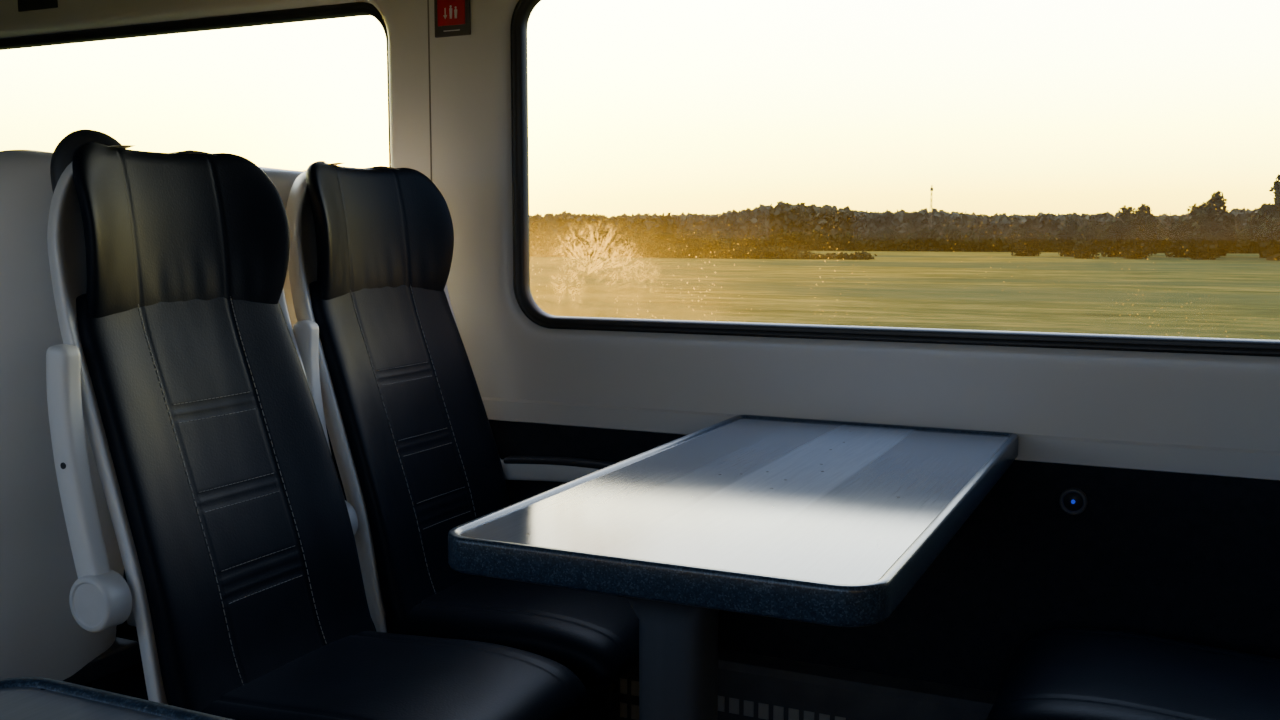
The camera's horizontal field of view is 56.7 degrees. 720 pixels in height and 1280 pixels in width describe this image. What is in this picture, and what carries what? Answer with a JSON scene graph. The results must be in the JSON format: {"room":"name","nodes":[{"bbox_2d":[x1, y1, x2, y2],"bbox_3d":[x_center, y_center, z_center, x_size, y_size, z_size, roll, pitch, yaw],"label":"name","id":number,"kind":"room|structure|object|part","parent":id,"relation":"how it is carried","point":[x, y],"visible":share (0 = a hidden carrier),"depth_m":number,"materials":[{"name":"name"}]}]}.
{"room":"train carriage","nodes":[
{"label":"train carriage","id":0,"kind":"room"},
{"bbox_2d":[0,0,1279,691],"bbox_3d":[0.001,-0.222,2.359,6.400,2.120,0.015,3,7,25],"label":"wall","id":1,"kind":"structure","parent":0,"point":[1176,536],"depth_m":2.14,"materials":[{"name":"plastic"}]},
{"bbox_2d":[18,0,57,11],"bbox_3d":[-1.519,-0.928,2.990,0.140,0.090,0.006,3,7,25],"label":"label plate","id":2,"kind":"object","parent":1,"relation":"attached to","point":[23,5],"visible":1,"depth_m":2.99,"materials":[{"name":"plastic"}]},
{"bbox_2d":[0,2,390,166],"bbox_3d":[-1.383,-0.480,3.029,1.873,0.708,0.028,3,7,25],"label":"trim","id":3,"kind":"structure","parent":1,"relation":"attached to","point":[354,9],"depth_m":2.82,"materials":[{"name":"black rubber"}]},
{"bbox_2d":[0,0,409,167],"bbox_3d":[-1.393,-0.478,3.006,1.995,0.830,0.045,3,7,25],"label":"trim","id":4,"kind":"structure","parent":1,"relation":"attached to","point":[87,14],"depth_m":2.79,"materials":[{"name":"grey plastic"}]},
{"bbox_2d":[427,0,431,180],"bbox_3d":[-0.447,-0.612,2.525,0.003,1.380,0.004,3,7,25],"label":"trim","id":5,"kind":"structure","parent":1,"relation":"attached to","point":[427,0],"depth_m":2.53,"materials":[{"name":"grey plastic"}]},
{"bbox_2d":[434,0,470,37],"bbox_3d":[-0.393,-0.748,2.479,0.088,0.140,0.009,3,7,25],"label":"sign","id":6,"kind":"object","parent":1,"relation":"attached to","point":[451,17],"visible":1,"depth_m":2.48,"materials":[{"name":"red plastic"}]},
{"bbox_3d":[-0.394,-0.755,2.476,0.068,0.110,0.002,3,7,25],"label":"red panel","id":7,"kind":"part","parent":6,"relation":"part of","materials":[{"name":"plastic"}]},
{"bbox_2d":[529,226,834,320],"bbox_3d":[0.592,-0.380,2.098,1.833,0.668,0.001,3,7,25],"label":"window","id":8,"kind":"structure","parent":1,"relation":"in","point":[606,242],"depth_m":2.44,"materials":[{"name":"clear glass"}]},
{"bbox_2d":[620,678,845,719],"bbox_3d":[0.169,0.694,2.307,0.470,0.080,0.004,3,7,25],"label":"vent grille","id":9,"kind":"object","parent":1,"relation":"attached to","point":[763,709],"depth_m":2.29,"materials":[{"name":"metal"}]},
{"bbox_2d":[620,648,997,719],"bbox_3d":[-0.011,0.689,2.430,6.400,0.232,0.072,3,7,25],"label":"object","id":10,"kind":"structure","parent":1,"relation":"attached to","point":[850,694],"depth_m":2.22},
{"bbox_2d":[483,0,1279,395],"bbox_3d":[0.582,-0.378,2.076,1.995,0.830,0.019,3,7,25],"label":"trim","id":11,"kind":"structure","parent":1,"relation":"attached to","point":[1234,374],"depth_m":2.25,"materials":[{"name":"plastic"}]},
{"bbox_2d":[510,0,1279,356],"bbox_3d":[0.586,-0.379,2.087,1.873,0.708,0.028,3,7,25],"label":"trim","id":12,"kind":"structure","parent":1,"relation":"attached to","point":[523,9],"depth_m":2.29,"materials":[{"name":"black rubber"}]},
{"bbox_2d":[1059,488,1087,514],"bbox_3d":[0.751,0.245,2.058,0.046,0.046,0.013,3,7,25],"label":"button","id":13,"kind":"object","parent":1,"relation":"attached to","point":[1073,501],"visible":1,"depth_m":2.06,"materials":[{"name":"plastic"}]},
{"label":"floor","id":14,"kind":"structure","parent":0,"visible":0},
{"bbox_2d":[0,150,139,686],"bbox_3d":[-1.180,0.262,2.066,0.738,1.220,0.487,3,7,25],"label":"partition panel","id":15,"kind":"object","parent":14,"relation":"on","point":[40,635],"visible":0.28,"depth_m":1.90,"materials":[{"name":"plastic"}]},
{"bbox_3d":[-1.215,0.700,2.154,0.430,0.330,0.400,3,7,25],"label":"seat","id":16,"kind":"part","parent":15,"relation":"part of","materials":[{"name":"plastic"}]},
{"bbox_2d":[0,677,232,719],"bbox_3d":[-0.482,0.677,0.424,0.522,0.742,1.020,3,7,25],"label":"table","id":17,"kind":"object","parent":14,"relation":"on","point":[21,698],"visible":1,"depth_m":0.89,"materials":[{"name":"grey laminate"}]},
{"bbox_2d":[92,166,305,699],"bbox_3d":[-0.965,0.213,2.523,0.739,1.220,0.444,3,7,25],"label":"chair","id":18,"kind":"object","parent":14,"relation":"on","point":[130,681],"visible":0.04,"depth_m":2.36,"materials":[{"name":"black leather"}]},
{"bbox_3d":[-1.010,0.653,2.591,0.430,0.330,0.400,3,7,25],"label":"seat","id":19,"kind":"part","parent":18,"relation":"part of","materials":[{"name":"plastic"}]},
{"bbox_2d":[46,129,586,719],"bbox_3d":[-0.491,0.282,1.766,0.739,1.242,0.528,3,7,25],"label":"chair","id":20,"kind":"object","parent":14,"relation":"on","point":[181,358],"visible":0.99,"depth_m":1.76,"materials":[{"name":"black leather"}]},
{"bbox_3d":[-0.763,0.169,1.616,0.057,0.384,0.034,-7,3,26],"label":"armrest","id":21,"kind":"part","parent":20,"relation":"part of","materials":[{"name":"white plastic"}]},
{"bbox_3d":[-0.812,-0.269,1.759,0.109,0.143,0.055,-4,7,-35],"label":"grab handle","id":22,"kind":"part","parent":20,"relation":"part of","materials":[{"name":"plastic"}]},
{"bbox_3d":[-0.649,0.204,1.835,0.274,0.626,0.418,3,7,25],"label":"backrest","id":23,"kind":"part","parent":20,"relation":"part of","materials":[{"name":"black leather"}]},
{"bbox_3d":[-0.558,0.122,2.053,0.057,0.384,0.034,-7,3,26],"label":"armrest","id":24,"kind":"part","parent":20,"relation":"part of","materials":[{"name":"white plastic"}]},
{"bbox_2d":[201,631,586,719],"bbox_3d":[-0.384,0.517,1.744,0.505,0.121,0.428,3,7,25],"label":"seat cushion","id":25,"kind":"object","parent":20,"relation":"on","point":[307,675],"depth_m":1.73,"materials":[{"name":"black leather"}]},
{"bbox_2d":[286,161,638,719],"bbox_3d":[-0.276,0.245,2.225,0.739,1.220,0.483,3,7,25],"label":"chair","id":26,"kind":"object","parent":14,"relation":"on","point":[418,460],"visible":0.86,"depth_m":2.17,"materials":[{"name":"black leather"}]},
{"bbox_3d":[-0.444,0.157,2.273,0.274,0.626,0.418,3,7,25],"label":"backrest","id":27,"kind":"part","parent":26,"relation":"part of","materials":[{"name":"black leather"}]},
{"bbox_2d":[371,575,638,686],"bbox_3d":[-0.179,0.470,2.182,0.505,0.121,0.428,3,7,25],"label":"seat cushion","id":28,"kind":"object","parent":26,"relation":"on","point":[595,635],"depth_m":2.03,"materials":[{"name":"black leather"}]},
{"bbox_3d":[-0.143,0.236,2.408,0.463,0.058,0.034,3,7,25],"label":"armrest","id":29,"kind":"part","parent":26,"relation":"part of","materials":[{"name":"white plastic"}]},
{"bbox_3d":[-0.240,0.691,2.234,0.430,0.330,0.400,3,7,25],"label":"seat","id":30,"kind":"part","parent":26,"relation":"part of","materials":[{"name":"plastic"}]},
{"bbox_2d":[448,415,1017,719],"bbox_3d":[0.212,0.534,1.763,0.522,0.742,1.020,3,7,25],"label":"table","id":31,"kind":"object","parent":14,"relation":"on","point":[824,522],"visible":1,"depth_m":1.41,"materials":[{"name":"grey laminate"}]},
{"bbox_2d":[987,628,1279,719],"bbox_3d":[0.892,0.305,1.661,0.739,1.220,0.444,3,7,25],"label":"chair","id":32,"kind":"object","parent":14,"relation":"on","point":[1061,673],"visible":1,"depth_m":1.73,"materials":[{"name":"black leather"}]},
{"label":"outside","id":33,"kind":"structure","parent":0,"visible":0},
{"bbox_2d":[530,250,1279,339],"bbox_3d":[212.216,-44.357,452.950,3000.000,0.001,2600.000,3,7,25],"label":"grass field","id":34,"kind":"structure","parent":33,"point":[1233,295],"depth_m":84.89,"materials":[{"name":"green plant"}]},
{"bbox_2d":[529,236,876,259],"bbox_3d":[4.901,-17.913,197.861,68.705,5.562,7.274,3,7,25],"label":"hedgerow","id":35,"kind":"object","parent":34,"relation":"on","point":[702,248],"visible":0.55,"depth_m":194.74,"materials":[{"name":"green plant"}]},
{"bbox_2d":[753,232,764,240],"bbox_3d":[29.844,-30.130,302.648,3.652,4.884,3.490,4,7,30],"label":"tree","id":36,"kind":"object","parent":34,"relation":"on","point":[756,234],"visible":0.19,"depth_m":302.58,"materials":[{"name":"green plant"}]},
{"bbox_2d":[872,230,884,240],"bbox_3d":[61.316,-30.373,303.418,4.901,5.870,4.003,-4,7,-31],"label":"tree","id":37,"kind":"object","parent":34,"relation":"on","point":[880,232],"visible":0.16,"depth_m":302.73,"materials":[{"name":"green plant"}]},
{"bbox_2d":[529,201,1259,240],"bbox_3d":[85.679,-65.649,589.968,464.080,26.480,37.837,3,7,25],"label":"woodland","id":38,"kind":"object","parent":34,"relation":"on","point":[798,217],"visible":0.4,"depth_m":576.31,"materials":[{"name":"green plant"}]},
{"bbox_2d":[529,226,1264,253],"bbox_3d":[53.466,-26.596,272.450,219.738,8.129,9.552,3,7,25],"label":"hedgerow","id":39,"kind":"object","parent":34,"relation":"on","point":[929,240],"visible":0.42,"depth_m":270.31,"materials":[{"name":"green plant"}]},
{"bbox_2d":[929,187,932,228],"bbox_3d":[97.037,-48.280,395.685,1.374,20.028,1.181,3,7,25],"label":"radio mast","id":40,"kind":"object","parent":34,"relation":"on","point":[931,188],"visible":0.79,"depth_m":395.32,"materials":[{"name":"metal"}]},
{"bbox_2d":[980,228,993,239],"bbox_3d":[81.892,-28.152,279.037,3.631,5.855,4.068,1,6,10],"label":"tree","id":41,"kind":"object","parent":34,"relation":"on","point":[988,233],"visible":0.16,"depth_m":278.41,"materials":[{"name":"green plant"}]},
{"bbox_2d":[1011,228,1046,255],"bbox_3d":[69.032,-20.527,210.959,5.917,6.000,4.753,-1,6,-7],"label":"tree","id":42,"kind":"object","parent":34,"relation":"on","point":[1031,245],"visible":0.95,"depth_m":209.95,"materials":[{"name":"green plant"}]},
{"bbox_2d":[1052,217,1079,256],"bbox_3d":[75.329,-21.250,207.441,5.625,7.629,4.857,-4,8,-36],"label":"tree","id":43,"kind":"object","parent":34,"relation":"on","point":[1064,240],"visible":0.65,"depth_m":206.80,"materials":[{"name":"green plant"}]},
{"bbox_2d":[1071,225,1104,258],"bbox_3d":[72.122,-18.563,191.961,5.375,6.478,4.599,-3,7,-30],"label":"tree","id":44,"kind":"object","parent":34,"relation":"on","point":[1085,245],"visible":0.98,"depth_m":191.07,"materials":[{"name":"green plant"}]},
{"bbox_2d":[1100,205,1153,256],"bbox_3d":[83.608,-21.391,204.089,8.721,10.431,7.225,2,6,14],"label":"tree","id":45,"kind":"object","parent":34,"relation":"on","point":[1116,230],"visible":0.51,"depth_m":202.95,"materials":[{"name":"green plant"}]},
{"bbox_2d":[1121,211,1154,258],"bbox_3d":[79.222,-19.559,188.647,5.562,8.195,4.826,-4,7,-34],"label":"tree","id":46,"kind":"object","parent":34,"relation":"on","point":[1138,242],"visible":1,"depth_m":187.60,"materials":[{"name":"green plant"}]},
{"bbox_2d":[1136,204,1161,254],"bbox_3d":[92.381,-23.526,219.060,7.569,10.723,8.025,2,7,21],"label":"tree","id":47,"kind":"object","parent":34,"relation":"on","point":[1145,210],"visible":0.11,"depth_m":217.36,"materials":[{"name":"green plant"}]},
{"bbox_2d":[1163,203,1230,257],"bbox_3d":[94.010,-21.092,200.395,10.135,10.698,8.746,1,6,10],"label":"tree","id":48,"kind":"object","parent":34,"relation":"on","point":[1179,227],"visible":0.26,"depth_m":199.26,"materials":[{"name":"green plant"}]},
{"bbox_2d":[1183,202,1231,259],"bbox_3d":[87.823,-19.732,184.202,6.104,9.678,6.831,-6,8,-44],"label":"tree","id":49,"kind":"object","parent":34,"relation":"on","point":[1204,240],"visible":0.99,"depth_m":183.03,"materials":[{"name":"green plant"}]},
{"bbox_2d":[1206,191,1238,255],"bbox_3d":[104.135,-24.286,214.610,7.098,12.650,8.478,1,6,8],"label":"tree","id":50,"kind":"object","parent":34,"relation":"on","point":[1216,198],"visible":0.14,"depth_m":212.84,"materials":[{"name":"green plant"}]},
{"bbox_2d":[1246,174,1279,257],"bbox_3d":[104.938,-23.151,194.197,10.241,16.424,10.891,3,7,22],"label":"tree","id":51,"kind":"object","parent":34,"relation":"on","point":[1265,210],"visible":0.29,"depth_m":194.94,"materials":[{"name":"green plant"}]},
{"bbox_2d":[1257,193,1279,259],"bbox_3d":[97.652,-19.893,177.824,9.350,12.667,10.157,-1,6,-11],"label":"tree","id":52,"kind":"object","parent":34,"relation":"on","point":[1270,229],"visible":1,"depth_m":178.10,"materials":[{"name":"green plant"}]}
]}

